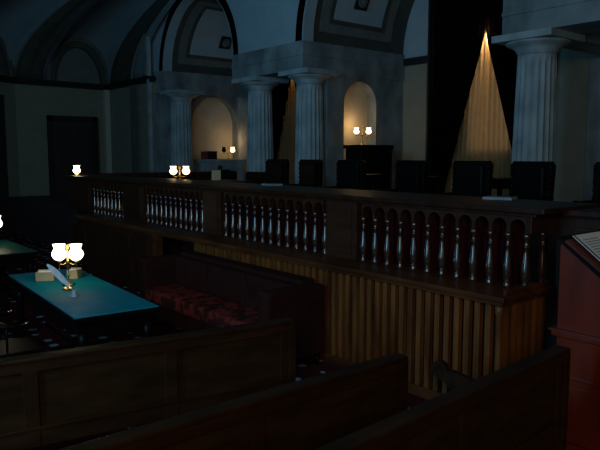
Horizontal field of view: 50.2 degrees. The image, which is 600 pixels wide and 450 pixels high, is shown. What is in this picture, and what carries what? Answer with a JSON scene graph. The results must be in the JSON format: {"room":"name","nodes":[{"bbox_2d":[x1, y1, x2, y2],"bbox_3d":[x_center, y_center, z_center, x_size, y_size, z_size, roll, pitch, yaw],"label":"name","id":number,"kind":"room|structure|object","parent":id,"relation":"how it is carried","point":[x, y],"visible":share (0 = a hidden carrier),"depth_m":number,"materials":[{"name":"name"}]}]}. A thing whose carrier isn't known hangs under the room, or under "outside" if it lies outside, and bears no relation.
{"room":"courtroom","nodes":[
{"label":"courtroom","id":0,"kind":"room"},
{"bbox_2d":[0,82,19,196],"bbox_3d":[-10.458,-2.356,20.531,0.250,4.620,3.499,2,7,20],"label":"wall","id":1,"kind":"structure","parent":0,"point":[6,89],"depth_m":21.83,"materials":[{"name":"paint"}]},
{"bbox_2d":[0,94,8,196],"bbox_3d":[-10.209,-2.183,20.879,0.080,4.200,1.600,2,7,20],"label":"door","id":2,"kind":"structure","parent":1,"relation":"in","point":[4,192],"depth_m":21.45,"materials":[{"name":"brown paint"}]},
{"bbox_2d":[0,75,17,83],"bbox_3d":[-10.369,-4.748,20.237,0.420,0.200,3.579,2,7,20],"label":"trim","id":3,"kind":"structure","parent":1,"relation":"attached to","point":[7,79],"depth_m":21.44,"materials":[{"name":"brown paint"}]},
{"bbox_2d":[0,0,69,76],"bbox_3d":[-6.037,-6.029,16.920,11.748,3.068,3.052,5,8,38],"label":"ceiling","id":4,"kind":"structure","parent":0,"point":[19,19],"depth_m":20.41,"materials":[{"name":"blue paint"}]},
{"bbox_2d":[0,36,14,76],"bbox_3d":[-10.178,-5.655,20.248,0.200,1.600,2.724,2,7,20],"label":"trim","id":5,"kind":"structure","parent":4,"relation":"attached to","point":[10,63],"depth_m":21.32,"materials":[{"name":"paint"}]},
{"bbox_2d":[16,0,94,78],"bbox_3d":[-4.815,-6.186,18.399,11.469,3.058,0.900,5,8,37],"label":"ceiling","id":6,"kind":"structure","parent":0,"point":[33,56],"depth_m":21.23,"materials":[{"name":"paint"}]},
{"bbox_2d":[15,84,104,195],"bbox_3d":[-8.605,-2.668,23.386,3.409,4.620,0.250,-6,9,-43],"label":"wall","id":7,"kind":"structure","parent":0,"point":[33,102],"depth_m":22.64,"materials":[{"name":"paint"}]},
{"bbox_2d":[14,78,105,89],"bbox_3d":[-8.539,-5.057,23.055,3.489,0.200,0.420,-6,9,-43],"label":"trim","id":8,"kind":"structure","parent":7,"relation":"attached to","point":[26,81],"depth_m":22.82,"materials":[{"name":"brown paint"}]},
{"bbox_2d":[46,115,98,194],"bbox_3d":[-8.246,-2.157,23.398,1.800,3.600,0.223,-5,8,-39],"label":"door","id":9,"kind":"structure","parent":7,"relation":"in","point":[72,140],"depth_m":23.21,"materials":[{"name":"brown paint"}]},
{"bbox_2d":[102,90,111,172],"bbox_3d":[-7.282,-2.925,24.256,0.200,4.300,0.200,-5,8,-39],"label":"trim","id":10,"kind":"structure","parent":7,"relation":"attached to","point":[106,93],"depth_m":24.12,"materials":[{"name":"beige paint"}]},
{"bbox_2d":[56,48,99,83],"bbox_3d":[-8.198,-5.921,23.366,2.155,1.450,0.150,-6,9,-43],"label":"wall","id":11,"kind":"structure","parent":0,"point":[75,65],"depth_m":23.33,"materials":[{"name":"grey paint"}]},
{"bbox_2d":[44,37,108,83],"bbox_3d":[-8.082,-5.907,23.243,2.155,1.450,0.190,-6,9,-43],"label":"trim","id":12,"kind":"structure","parent":11,"relation":"attached to","point":[100,68],"depth_m":23.30,"materials":[{"name":"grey paint"}]},
{"bbox_2d":[42,0,155,83],"bbox_3d":[-4.574,-6.228,18.732,2.530,3.068,11.570,-5,8,-39],"label":"ceiling","id":13,"kind":"structure","parent":0,"point":[106,24],"depth_m":22.30,"materials":[{"name":"blue paint"}]},
{"bbox_2d":[110,82,156,172],"bbox_3d":[-6.029,-2.642,23.142,0.250,4.620,3.650,-5,8,-39],"label":"wall","id":14,"kind":"structure","parent":0,"point":[119,98],"depth_m":23.20,"materials":[{"name":"paint"}]},
{"bbox_2d":[105,76,155,89],"bbox_3d":[-6.103,-5.031,22.820,0.420,0.200,3.730,-5,8,-39],"label":"trim","id":15,"kind":"structure","parent":14,"relation":"attached to","point":[140,80],"depth_m":22.38,"materials":[{"name":"brown paint"}]},
{"bbox_2d":[129,84,141,172],"bbox_3d":[-5.768,-2.736,22.534,0.100,4.300,0.600,-5,8,-39],"label":"trim","id":16,"kind":"structure","parent":14,"relation":"attached to","point":[135,120],"depth_m":22.37,"materials":[{"name":"paint"}]},
{"bbox_2d":[145,36,153,171],"bbox_3d":[-5.049,-3.364,21.561,0.110,5.800,0.140,-5,8,-39],"label":"trim","id":17,"kind":"structure","parent":14,"relation":"attached to","point":[148,43],"depth_m":21.45,"materials":[{"name":"grey stone"}]},
{"bbox_2d":[110,0,167,82],"bbox_3d":[-3.570,-6.269,19.156,0.059,3.058,11.390,-5,8,-37],"label":"ceiling","id":18,"kind":"structure","parent":0,"point":[122,64],"depth_m":22.23,"materials":[{"name":"paint"}]},
{"bbox_2d":[133,0,175,77],"bbox_3d":[-2.955,-6.194,18.469,0.039,3.058,9.743,-5,8,-37],"label":"ceiling","id":19,"kind":"structure","parent":0,"point":[138,69],"depth_m":21.55,"materials":[{"name":"blue paint"}]},
{"bbox_2d":[154,92,237,171],"bbox_3d":[-3.264,-2.872,22.583,3.850,3.300,0.320,-5,8,-39],"label":"wall","id":20,"kind":"structure","parent":0,"point":[162,103],"depth_m":21.42,"materials":[{"name":"grey paint"}]},
{"bbox_2d":[143,70,247,97],"bbox_3d":[-3.760,-4.946,23.059,3.730,0.720,2.170,-5,8,-39],"label":"trim","id":21,"kind":"structure","parent":20,"relation":"on","point":[213,85],"depth_m":21.99,"materials":[{"name":"grey stone"}]},
{"bbox_2d":[238,98,247,179],"bbox_3d":[-2.060,-2.950,23.295,0.380,3.300,0.100,-5,8,-39],"label":"trim","id":22,"kind":"structure","parent":20,"relation":"attached to","point":[242,102],"depth_m":23.18,"materials":[{"name":"grey stone"}]},
{"bbox_2d":[159,0,237,76],"bbox_3d":[-1.776,-6.214,20.530,3.680,2.350,4.700,-5,8,-39],"label":"trim","id":23,"kind":"structure","parent":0,"point":[176,67],"depth_m":21.12,"materials":[{"name":"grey paint"}]},
{"bbox_2d":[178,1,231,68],"bbox_3d":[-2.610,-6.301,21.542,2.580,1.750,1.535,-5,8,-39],"label":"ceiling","id":24,"kind":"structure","parent":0,"point":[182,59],"depth_m":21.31,"materials":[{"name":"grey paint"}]},
{"bbox_2d":[186,6,232,61],"bbox_3d":[-2.705,-6.413,21.590,1.710,1.323,1.178,-5,8,-39],"label":"ceiling","id":25,"kind":"structure","parent":0,"point":[212,25],"depth_m":21.56,"materials":[{"name":"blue paint"}]},
{"bbox_2d":[219,36,231,48],"bbox_3d":[-2.568,-6.296,22.108,0.440,0.393,0.271,-5,8,-39],"label":"rosette","id":26,"kind":"object","parent":25,"relation":"attached to","point":[225,42],"visible":0.95,"depth_m":22.06,"materials":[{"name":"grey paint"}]},
{"bbox_2d":[192,98,232,171],"bbox_3d":[-3.252,-2.909,22.921,1.960,3.300,0.170,-5,8,-39],"label":"wall","id":27,"kind":"structure","parent":0,"point":[211,119],"depth_m":22.83,"materials":[{"name":"beige paint"}]},
{"bbox_2d":[0,229,426,449],"bbox_3d":[-3.049,0.941,12.554,19.000,0.200,29.000,-5,8,-39],"label":"floor","id":28,"kind":"structure","parent":0,"point":[36,330],"depth_m":8.12,"materials":[{"name":"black carpet"}]},
{"bbox_2d":[0,322,7,339],"bbox_3d":[-3.341,0.999,6.520,0.622,0.984,0.586,6,8,42],"label":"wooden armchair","id":29,"kind":"object","parent":28,"relation":"on","point":[2,331],"visible":0.11,"depth_m":6.56,"materials":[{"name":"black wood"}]},
{"bbox_2d":[0,239,38,296],"bbox_3d":[-5.047,0.701,10.331,0.900,0.760,2.400,-5,8,-39],"label":"table","id":30,"kind":"object","parent":28,"relation":"on","point":[11,253],"visible":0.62,"depth_m":9.64,"materials":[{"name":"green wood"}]},
{"bbox_2d":[0,310,43,357],"bbox_3d":[-2.703,1.075,5.825,0.586,0.984,0.622,-5,8,-39],"label":"wooden armchair","id":31,"kind":"object","parent":28,"relation":"on","point":[25,345],"visible":0.71,"depth_m":5.79,"materials":[{"name":"black wood"}]},
{"bbox_2d":[8,269,159,350],"bbox_3d":[-2.433,1.067,6.979,0.820,0.760,2.580,-5,8,-36],"label":"table","id":32,"kind":"object","parent":28,"relation":"on","point":[100,306],"visible":0.7,"depth_m":6.41,"materials":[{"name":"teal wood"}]},
{"bbox_2d":[35,269,56,280],"bbox_3d":[-2.937,0.579,7.400,0.200,0.115,0.120,-1,6,-6],"label":"box","id":33,"kind":"object","parent":32,"relation":"on","point":[41,274],"visible":0.81,"depth_m":7.34,"materials":[{"name":"white paper"}]},
{"bbox_2d":[51,243,83,285],"bbox_3d":[-2.574,0.434,7.098,0.347,0.469,0.162,0,6,0],"label":"table lamp","id":34,"kind":"object","parent":32,"relation":"on","point":[58,253],"visible":1,"depth_m":7.04,"materials":[{"name":"white glass"}]},
{"bbox_2d":[67,267,81,278],"bbox_3d":[-2.654,0.565,7.528,0.130,0.115,0.120,1,6,6],"label":"box","id":35,"kind":"object","parent":32,"relation":"on","point":[73,273],"visible":0.96,"depth_m":7.47,"materials":[{"name":"white paper"}]},
{"bbox_2d":[70,290,78,296],"bbox_3d":[-2.310,0.698,6.551,0.090,0.064,0.090,-5,8,-39],"label":"inkwell","id":36,"kind":"object","parent":32,"relation":"on","point":[73,292],"visible":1,"depth_m":6.53,"materials":[{"name":"silver metal"}]},
{"bbox_2d":[47,264,72,289],"bbox_3d":[-2.459,0.542,6.565,0.307,0.278,0.015,1,6,12],"label":"quill","id":37,"kind":"object","parent":36,"relation":"in","point":[54,271],"visible":1,"depth_m":6.57,"materials":[{"name":"white"}]},
{"bbox_2d":[0,317,295,449],"bbox_3d":[-1.839,1.271,4.317,3.834,0.935,0.598,-4,7,-29],"label":"wooden bench","id":38,"kind":"object","parent":28,"relation":"on","point":[50,397],"visible":0.9,"depth_m":4.39,"materials":[{"name":"brown wood"}]},
{"bbox_2d":[139,251,323,363],"bbox_3d":[-0.938,0.928,7.606,0.740,0.900,2.880,-5,8,-39],"label":"bench","id":39,"kind":"object","parent":28,"relation":"on","point":[192,290],"visible":0.69,"depth_m":7.36,"materials":[{"name":"brown wood"}]},
{"bbox_2d":[146,284,207,310],"bbox_3d":[-1.538,0.914,8.196,0.560,0.160,0.832,-5,8,-39],"label":"seat cushion","id":40,"kind":"object","parent":39,"relation":"on","point":[166,296],"depth_m":8.07,"materials":[{"name":"red fabric"}]},
{"bbox_2d":[174,255,212,293],"bbox_3d":[-1.377,0.636,8.302,0.140,0.390,0.827,-5,8,-39],"label":"cushion","id":41,"kind":"object","parent":39,"relation":"on","point":[190,271],"depth_m":8.22,"materials":[{"name":"red fabric"}]},
{"bbox_2d":[177,295,246,324],"bbox_3d":[-1.006,0.985,7.553,0.560,0.160,0.832,-5,8,-39],"label":"seat cushion","id":42,"kind":"object","parent":39,"relation":"on","point":[201,309],"depth_m":7.42,"materials":[{"name":"red fabric"}]},
{"bbox_2d":[207,264,250,305],"bbox_3d":[-0.846,0.707,7.659,0.140,0.390,0.827,-5,8,-39],"label":"cushion","id":43,"kind":"object","parent":39,"relation":"on","point":[225,282],"depth_m":7.58,"materials":[{"name":"red fabric"}]},
{"bbox_2d":[214,307,257,326],"bbox_3d":[-0.475,1.055,6.910,0.560,0.160,0.832,-5,8,-39],"label":"seat cushion","id":44,"kind":"object","parent":39,"relation":"on","point":[237,315],"depth_m":6.94,"materials":[{"name":"red fabric"}]},
{"bbox_2d":[246,273,297,309],"bbox_3d":[-0.315,0.777,7.016,0.140,0.390,0.827,-5,8,-39],"label":"cushion","id":45,"kind":"object","parent":39,"relation":"on","point":[255,282],"depth_m":7.09,"materials":[{"name":"red fabric"}]},
{"bbox_2d":[59,353,408,449],"bbox_3d":[-0.807,1.382,3.232,3.384,0.950,0.598,-5,8,-39],"label":"wooden bench","id":46,"kind":"object","parent":28,"relation":"on","point":[311,413],"visible":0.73,"depth_m":3.47,"materials":[{"name":"brown wood"}]},
{"bbox_2d":[0,195,557,349],"bbox_3d":[1.121,0.137,14.610,9.850,0.950,19.800,-5,8,-39],"label":"platform","id":47,"kind":"object","parent":28,"relation":"on","point":[48,219],"visible":0.12,"depth_m":15.23,"materials":[{"name":"wood"}]},
{"bbox_2d":[72,165,221,224],"bbox_3d":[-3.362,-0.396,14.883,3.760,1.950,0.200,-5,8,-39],"label":"desk","id":48,"kind":"object","parent":47,"relation":"on","point":[206,175],"visible":0.19,"depth_m":14.88,"materials":[{"name":"brown wood"}]},
{"bbox_2d":[157,89,204,171],"bbox_3d":[-3.949,-2.762,21.365,1.140,3.345,1.140,-5,8,-39],"label":"column","id":49,"kind":"structure","parent":47,"relation":"on","point":[181,117],"depth_m":21.04,"materials":[{"name":"grey stone"}]},
{"bbox_2d":[201,171,236,179],"bbox_3d":[-1.739,-0.704,13.745,0.545,0.910,0.690,-5,8,-36],"label":"chair","id":50,"kind":"object","parent":47,"relation":"on","point":[230,175],"visible":0.11,"depth_m":13.68,"materials":[{"name":"black leather"}]},
{"bbox_2d":[221,173,231,179],"bbox_3d":[-1.592,-0.919,13.831,0.080,0.380,0.440,-5,8,-36],"label":"cushion","id":51,"kind":"object","parent":50,"relation":"on","point":[228,176],"depth_m":13.73,"materials":[{"name":"black leather"}]},
{"bbox_2d":[193,159,246,179],"bbox_3d":[-2.795,-1.759,22.519,1.900,1.100,0.520,-5,8,-39],"label":"mantel","id":52,"kind":"object","parent":47,"relation":"on","point":[237,165],"visible":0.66,"depth_m":22.31,"materials":[{"name":"grey stone"}]},
{"bbox_2d":[201,151,207,158],"bbox_3d":[-3.292,-2.395,22.015,0.184,0.270,0.165,6,9,45],"label":"book","id":53,"kind":"object","parent":52,"relation":"on","point":[204,154],"visible":0.9,"depth_m":21.95,"materials":[{"name":"orange fabric"}]},
{"bbox_2d":[208,151,216,158],"bbox_3d":[-3.076,-2.419,22.189,0.360,0.280,0.220,-5,8,-39],"label":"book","id":54,"kind":"object","parent":52,"relation":"on","point":[211,154],"visible":0.87,"depth_m":22.11,"materials":[{"name":"black fabric"}]},
{"bbox_2d":[193,159,246,161],"bbox_3d":[-2.795,-2.256,22.465,1.900,0.100,0.520,-5,8,-39],"label":"shelf","id":55,"kind":"object","parent":52,"relation":"attached to","point":[194,160],"depth_m":22.15,"materials":[{"name":"grey stone"}]},
{"bbox_2d":[222,147,234,158],"bbox_3d":[-2.538,-2.553,22.671,0.475,0.441,0.169,0,6,0],"label":"lamp","id":56,"kind":"object","parent":52,"relation":"on","point":[223,148],"visible":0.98,"depth_m":22.61,"materials":[{"name":"white glass"}]},
{"bbox_2d":[207,179,250,182],"bbox_3d":[-1.411,-0.470,12.256,0.550,0.769,0.900,-5,8,-39],"label":"writing desk","id":57,"kind":"object","parent":47,"relation":"on","point":[222,180],"visible":0.09,"depth_m":12.14,"materials":[{"name":"brown wood"}]},
{"bbox_2d":[212,170,220,179],"bbox_3d":[-1.604,-0.956,12.260,0.170,0.190,0.080,0,6,-1],"label":"card stand","id":58,"kind":"object","parent":57,"relation":"on","point":[216,174],"visible":0.88,"depth_m":12.24,"materials":[{"name":"beige paper"}]},
{"bbox_2d":[246,172,265,182],"bbox_3d":[-1.038,-0.611,12.898,0.690,0.910,0.545,6,9,45],"label":"chair","id":59,"kind":"object","parent":47,"relation":"on","point":[250,176],"visible":0.16,"depth_m":12.93,"materials":[{"name":"black leather"}]},
{"bbox_2d":[247,175,262,181],"bbox_3d":[-0.910,-0.829,13.004,0.440,0.380,0.080,6,9,45],"label":"cushion","id":60,"kind":"object","parent":59,"relation":"on","point":[253,178],"depth_m":12.93,"materials":[{"name":"black leather"}]},
{"bbox_2d":[231,76,288,171],"bbox_3d":[-1.111,-2.386,17.931,1.140,3.345,1.140,-5,8,-39],"label":"column","id":61,"kind":"structure","parent":47,"relation":"on","point":[260,116],"depth_m":17.61,"materials":[{"name":"grey stone"}]},
{"bbox_2d":[252,159,289,183],"bbox_3d":[-0.608,-0.675,12.284,0.545,1.170,0.690,-6,8,-43],"label":"chair","id":62,"kind":"object","parent":47,"relation":"on","point":[277,170],"visible":0.33,"depth_m":12.28,"materials":[{"name":"black leather"}]},
{"bbox_2d":[267,162,283,182],"bbox_3d":[-0.474,-0.892,12.385,0.080,0.640,0.440,-6,8,-43],"label":"cushion","id":63,"kind":"object","parent":62,"relation":"on","point":[275,170],"depth_m":12.31,"materials":[{"name":"black leather"}]},
{"bbox_2d":[277,79,295,183],"bbox_3d":[-0.130,-3.444,21.321,0.096,4.650,2.716,-5,8,-39],"label":"sheer curtain","id":64,"kind":"object","parent":47,"relation":"on","point":[286,150],"visible":0.3,"depth_m":21.60,"materials":[{"name":"beige fabric"}]},
{"bbox_2d":[283,159,322,186],"bbox_3d":[0.013,-0.592,11.533,0.545,1.170,0.690,-5,8,-37],"label":"chair","id":65,"kind":"object","parent":47,"relation":"on","point":[310,170],"visible":0.32,"depth_m":11.50,"materials":[{"name":"black leather"}]},
{"bbox_2d":[300,163,316,184],"bbox_3d":[0.157,-0.808,11.621,0.080,0.640,0.440,-5,8,-37],"label":"cushion","id":66,"kind":"object","parent":65,"relation":"on","point":[308,171],"depth_m":11.55,"materials":[{"name":"black leather"}]},
{"bbox_2d":[278,67,341,186],"bbox_3d":[0.241,-2.207,16.295,1.140,3.345,1.140,-5,8,-39],"label":"column","id":67,"kind":"structure","parent":47,"relation":"on","point":[309,140],"depth_m":15.97,"materials":[{"name":"grey stone"}]},
{"bbox_2d":[317,160,366,189],"bbox_3d":[0.700,-0.501,10.701,0.545,1.170,0.690,-6,9,-44],"label":"chair","id":68,"kind":"object","parent":47,"relation":"on","point":[351,174],"visible":0.41,"depth_m":10.71,"materials":[{"name":"black leather"}]},
{"bbox_2d":[339,163,359,188],"bbox_3d":[0.831,-0.719,10.805,0.080,0.640,0.440,-6,9,-44],"label":"cushion","id":69,"kind":"object","parent":68,"relation":"on","point":[349,173],"depth_m":10.74,"materials":[{"name":"black leather"}]},
{"bbox_2d":[344,145,393,189],"bbox_3d":[1.814,-1.354,16.934,1.240,1.510,0.640,-5,8,-39],"label":"cabinet","id":70,"kind":"object","parent":47,"relation":"on","point":[378,158],"visible":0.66,"depth_m":16.70,"materials":[{"name":"black wood"}]},
{"bbox_2d":[354,127,371,144],"bbox_3d":[1.640,-2.331,16.787,0.470,0.464,0.150,0,6,0],"label":"lamp","id":71,"kind":"object","parent":70,"relation":"on","point":[356,131],"visible":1,"depth_m":16.73,"materials":[{"name":"white glass"}]},
{"bbox_2d":[374,160,428,193],"bbox_3d":[1.523,-0.393,9.705,0.545,1.170,0.690,-5,8,-37],"label":"chair","id":72,"kind":"object","parent":47,"relation":"on","point":[411,176],"visible":0.44,"depth_m":9.69,"materials":[{"name":"black leather"}]},
{"bbox_2d":[397,164,420,191],"bbox_3d":[1.669,-0.608,9.792,0.080,0.640,0.440,-5,8,-37],"label":"cushion","id":73,"kind":"object","parent":72,"relation":"on","point":[409,175],"depth_m":9.73,"materials":[{"name":"black leather"}]},
{"bbox_2d":[431,161,493,196],"bbox_3d":[2.235,-0.298,8.843,0.545,1.170,0.690,-5,8,-41],"label":"chair","id":74,"kind":"object","parent":47,"relation":"on","point":[470,178],"visible":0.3,"depth_m":8.86,"materials":[{"name":"black leather"}]},
{"bbox_2d":[455,165,484,195],"bbox_3d":[2.373,-0.515,8.940,0.080,0.640,0.440,-5,8,-41],"label":"cushion","id":75,"kind":"object","parent":74,"relation":"on","point":[469,179],"depth_m":8.89,"materials":[{"name":"black leather"}]},
{"bbox_2d":[444,28,511,195],"bbox_3d":[4.586,-2.819,15.614,0.096,4.650,2.716,-5,8,-39],"label":"sheer curtain","id":76,"kind":"object","parent":47,"relation":"on","point":[483,133],"visible":0.39,"depth_m":15.66,"materials":[{"name":"beige fabric"}]},
{"bbox_2d":[492,177,510,195],"bbox_3d":[2.912,-0.272,9.797,0.500,0.910,0.700,-5,8,-39],"label":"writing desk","id":77,"kind":"object","parent":47,"relation":"on","point":[499,183],"visible":0.1,"depth_m":9.45,"materials":[{"name":"black wood"}]},
{"bbox_2d":[487,161,555,253],"bbox_3d":[2.805,-0.223,8.153,0.545,1.170,0.690,-5,8,-36],"label":"chair","id":78,"kind":"object","parent":47,"relation":"on","point":[530,180],"visible":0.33,"depth_m":8.14,"materials":[{"name":"black leather"}]},
{"bbox_2d":[513,166,545,198],"bbox_3d":[2.953,-0.438,8.238,0.080,0.640,0.440,-5,8,-36],"label":"cushion","id":79,"kind":"object","parent":78,"relation":"on","point":[528,181],"depth_m":8.18,"materials":[{"name":"black leather"}]},
{"bbox_2d":[491,27,584,197],"bbox_3d":[4.208,-1.682,11.494,1.140,3.345,1.140,-5,8,-39],"label":"column","id":80,"kind":"structure","parent":47,"relation":"on","point":[534,129],"depth_m":11.16,"materials":[{"name":"grey stone"}]},
{"bbox_2d":[572,162,599,206],"bbox_3d":[3.530,-0.127,7.276,0.545,1.170,0.690,-6,8,-42],"label":"chair","id":81,"kind":"object","parent":47,"relation":"on","point":[596,168],"visible":0.37,"depth_m":7.55,"materials":[{"name":"black leather"}]},
{"bbox_2d":[598,169,599,206],"bbox_3d":[3.665,-0.344,7.376,0.080,0.640,0.440,-6,8,-42],"label":"cushion","id":82,"kind":"object","parent":81,"relation":"on","point":[598,169],"depth_m":7.50,"materials":[{"name":"black leather"}]},
{"bbox_3d":[-2.307,-0.482,12.361,0.600,0.770,1.800,-5,8,-39],"label":"writing desk","id":83,"kind":"object","parent":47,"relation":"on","visible":0},
{"bbox_2d":[169,165,189,178],"bbox_3d":[-2.295,-0.996,12.211,0.388,0.281,0.147,0,6,0],"label":"desk lamp","id":84,"kind":"object","parent":83,"relation":"on","point":[173,170],"visible":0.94,"depth_m":12.16,"materials":[{"name":"white glass"}]},
{"bbox_2d":[64,175,599,399],"bbox_3d":[-0.639,0.366,8.723,1.230,1.775,12.750,-5,8,-39],"label":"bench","id":85,"kind":"object","parent":28,"relation":"on","point":[425,278],"visible":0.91,"depth_m":6.43,"materials":[{"name":"brown wood"}]},
{"bbox_2d":[73,165,80,175],"bbox_3d":[-4.655,-1.137,13.343,0.154,0.208,0.154,-5,8,-39],"label":"lamp","id":86,"kind":"object","parent":85,"relation":"on","point":[76,170],"visible":1,"depth_m":13.30,"materials":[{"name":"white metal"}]},
{"bbox_2d":[261,183,282,185],"bbox_3d":[-0.393,-0.570,8.985,0.209,0.027,0.280,-3,7,-28],"label":"paper stack","id":87,"kind":"object","parent":85,"relation":"on","point":[265,184],"visible":1,"depth_m":8.90,"materials":[{"name":"white paper"}]},
{"bbox_2d":[482,196,517,199],"bbox_3d":[1.928,-0.262,6.175,0.280,0.027,0.209,4,7,33],"label":"paper stack","id":88,"kind":"object","parent":85,"relation":"on","point":[484,197],"visible":1,"depth_m":6.11,"materials":[{"name":"white paper"}]},
{"bbox_2d":[314,345,570,449],"bbox_3d":[0.541,1.317,3.799,2.384,0.955,1.048,-6,8,-43],"label":"wooden bench","id":89,"kind":"object","parent":28,"relation":"on","point":[522,404],"visible":1,"depth_m":3.64,"materials":[{"name":"brown wood"}]},
{"bbox_2d":[548,230,599,449],"bbox_3d":[2.385,0.903,4.524,0.730,1.620,0.970,-5,8,-39],"label":"lectern","id":90,"kind":"object","parent":28,"relation":"on","point":[577,328],"visible":0.66,"depth_m":4.51,"materials":[{"name":"red wood"}]},
{"bbox_2d":[573,231,599,260],"bbox_3d":[2.309,0.272,4.572,0.500,0.387,0.514,-5,8,-39],"label":"printed sheet","id":91,"kind":"object","parent":90,"relation":"on","point":[590,241],"visible":1,"depth_m":4.61,"materials":[{"name":"white paper"}]},
{"bbox_2d":[145,0,317,72],"bbox_3d":[0.258,-6.692,15.331,0.330,4.430,17.150,-5,8,-39],"label":"wall","id":92,"kind":"structure","parent":0,"point":[259,24],"depth_m":17.06,"materials":[{"name":"blue paint"}]},
{"bbox_2d":[295,0,414,54],"bbox_3d":[3.257,-5.906,14.400,3.680,3.070,6.140,-5,8,-39],"label":"ceiling","id":93,"kind":"structure","parent":0,"point":[396,46],"depth_m":16.98,"materials":[{"name":"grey paint"}]},
{"bbox_2d":[344,83,367,159],"bbox_3d":[1.341,-2.307,17.409,1.300,3.300,0.170,-5,8,-39],"label":"wall niche","id":94,"kind":"object","parent":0,"point":[355,101],"visible":0.21,"depth_m":17.34,"materials":[{"name":"beige paint"}]},
{"bbox_2d":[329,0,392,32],"bbox_3d":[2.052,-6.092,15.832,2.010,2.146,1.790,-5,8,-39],"label":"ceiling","id":95,"kind":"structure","parent":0,"point":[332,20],"depth_m":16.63,"materials":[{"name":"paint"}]},
{"bbox_2d":[334,0,388,27],"bbox_3d":[2.000,-6.122,15.860,1.710,1.974,1.629,-5,8,-39],"label":"ceiling","id":96,"kind":"structure","parent":0,"point":[344,11],"depth_m":16.54,"materials":[{"name":"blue paint"}]},
{"bbox_2d":[354,0,369,10],"bbox_3d":[1.591,-5.702,16.320,0.440,0.416,0.219,-5,8,-39],"label":"rosette","id":97,"kind":"object","parent":96,"relation":"attached to","point":[362,5],"visible":1,"depth_m":16.31,"materials":[{"name":"brown paint"}]},
{"bbox_2d":[323,75,402,188],"bbox_3d":[1.673,-2.300,17.352,2.900,3.300,0.320,-5,8,-39],"label":"wall","id":98,"kind":"structure","parent":0,"point":[384,97],"depth_m":17.58,"materials":[{"name":"grey paint"}]},
{"bbox_2d":[325,74,342,185],"bbox_3d":[0.877,-2.201,16.444,0.550,3.300,0.080,-5,8,-39],"label":"trim","id":99,"kind":"structure","parent":98,"relation":"attached to","point":[333,85],"depth_m":16.36,"materials":[{"name":"grey stone"}]},
{"bbox_2d":[402,0,599,201],"bbox_3d":[4.154,-3.861,16.679,0.300,8.350,19.800,-5,8,-39],"label":"wall","id":100,"kind":"structure","parent":0,"point":[573,72],"depth_m":14.50,"materials":[{"name":"paint"}]},
{"bbox_2d":[276,78,290,158],"bbox_3d":[-0.170,-3.788,21.251,0.618,5.410,3.600,-5,8,-39],"label":"window","id":101,"kind":"structure","parent":100,"relation":"in","point":[289,83],"depth_m":22.16,"materials":[{"name":"brown paint"}]},
{"bbox_2d":[272,78,288,158],"bbox_3d":[-0.830,-3.820,21.821,0.095,5.310,1.720,-5,8,-39],"label":"drape","id":102,"kind":"object","parent":101,"relation":"hanging from","point":[279,93],"visible":0.2,"depth_m":21.73,"materials":[{"name":"black fabric"}]},
{"bbox_2d":[231,40,405,80],"bbox_3d":[0.511,-4.381,17.889,3.730,0.720,3.130,-5,8,-39],"label":"entablature","id":103,"kind":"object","parent":100,"relation":"attached to","point":[268,62],"depth_m":16.64,"materials":[{"name":"grey stone"}]},
{"bbox_2d":[403,55,426,65],"bbox_3d":[3.316,-4.473,17.352,0.060,0.200,1.300,-5,8,-39],"label":"trim","id":104,"kind":"structure","parent":100,"relation":"attached to","point":[421,59],"depth_m":17.50,"materials":[{"name":"brown paint"}]},
{"bbox_2d":[425,0,557,193],"bbox_3d":[4.546,-3.164,15.544,0.618,5.410,3.240,-5,8,-39],"label":"window","id":105,"kind":"structure","parent":100,"relation":"in","point":[431,5],"depth_m":16.54,"materials":[{"name":"brown paint"}]},
{"bbox_2d":[430,0,485,193],"bbox_3d":[3.943,-3.188,16.045,0.095,5.310,1.540,-5,8,-39],"label":"drape","id":106,"kind":"object","parent":105,"relation":"hanging from","point":[459,25],"visible":0.91,"depth_m":16.13,"materials":[{"name":"black fabric"}]},
{"bbox_2d":[486,0,517,149],"bbox_3d":[4.920,-3.059,14.862,0.095,5.310,1.540,-5,8,-39],"label":"drape","id":107,"kind":"object","parent":105,"relation":"hanging from","point":[504,59],"visible":0.23,"depth_m":14.99,"materials":[{"name":"black fabric"}]},
{"bbox_2d":[502,0,599,55],"bbox_3d":[5.995,-3.655,11.252,3.730,0.720,3.150,-5,8,-39],"label":"trim","id":108,"kind":"structure","parent":100,"relation":"attached to","point":[577,16],"depth_m":10.75,"materials":[{"name":"grey stone"}]},
{"bbox_2d":[583,58,599,199],"bbox_3d":[6.467,-1.904,13.727,0.120,3.300,0.600,-5,8,-39],"label":"trim","id":109,"kind":"structure","parent":100,"relation":"attached to","point":[592,156],"depth_m":13.79,"materials":[{"name":"grey stone"}]},
{"bbox_3d":[-10.390,-5.589,20.332,2.177,1.450,1.379,-5,8,-39],"label":"wall","id":110,"kind":"structure","parent":0,"visible":0},
{"bbox_2d":[0,44,9,75],"bbox_3d":[-10.230,-5.582,20.275,0.190,1.450,2.444,2,7,20],"label":"trim","id":111,"kind":"structure","parent":110,"relation":"attached to","point":[4,67],"depth_m":21.25,"materials":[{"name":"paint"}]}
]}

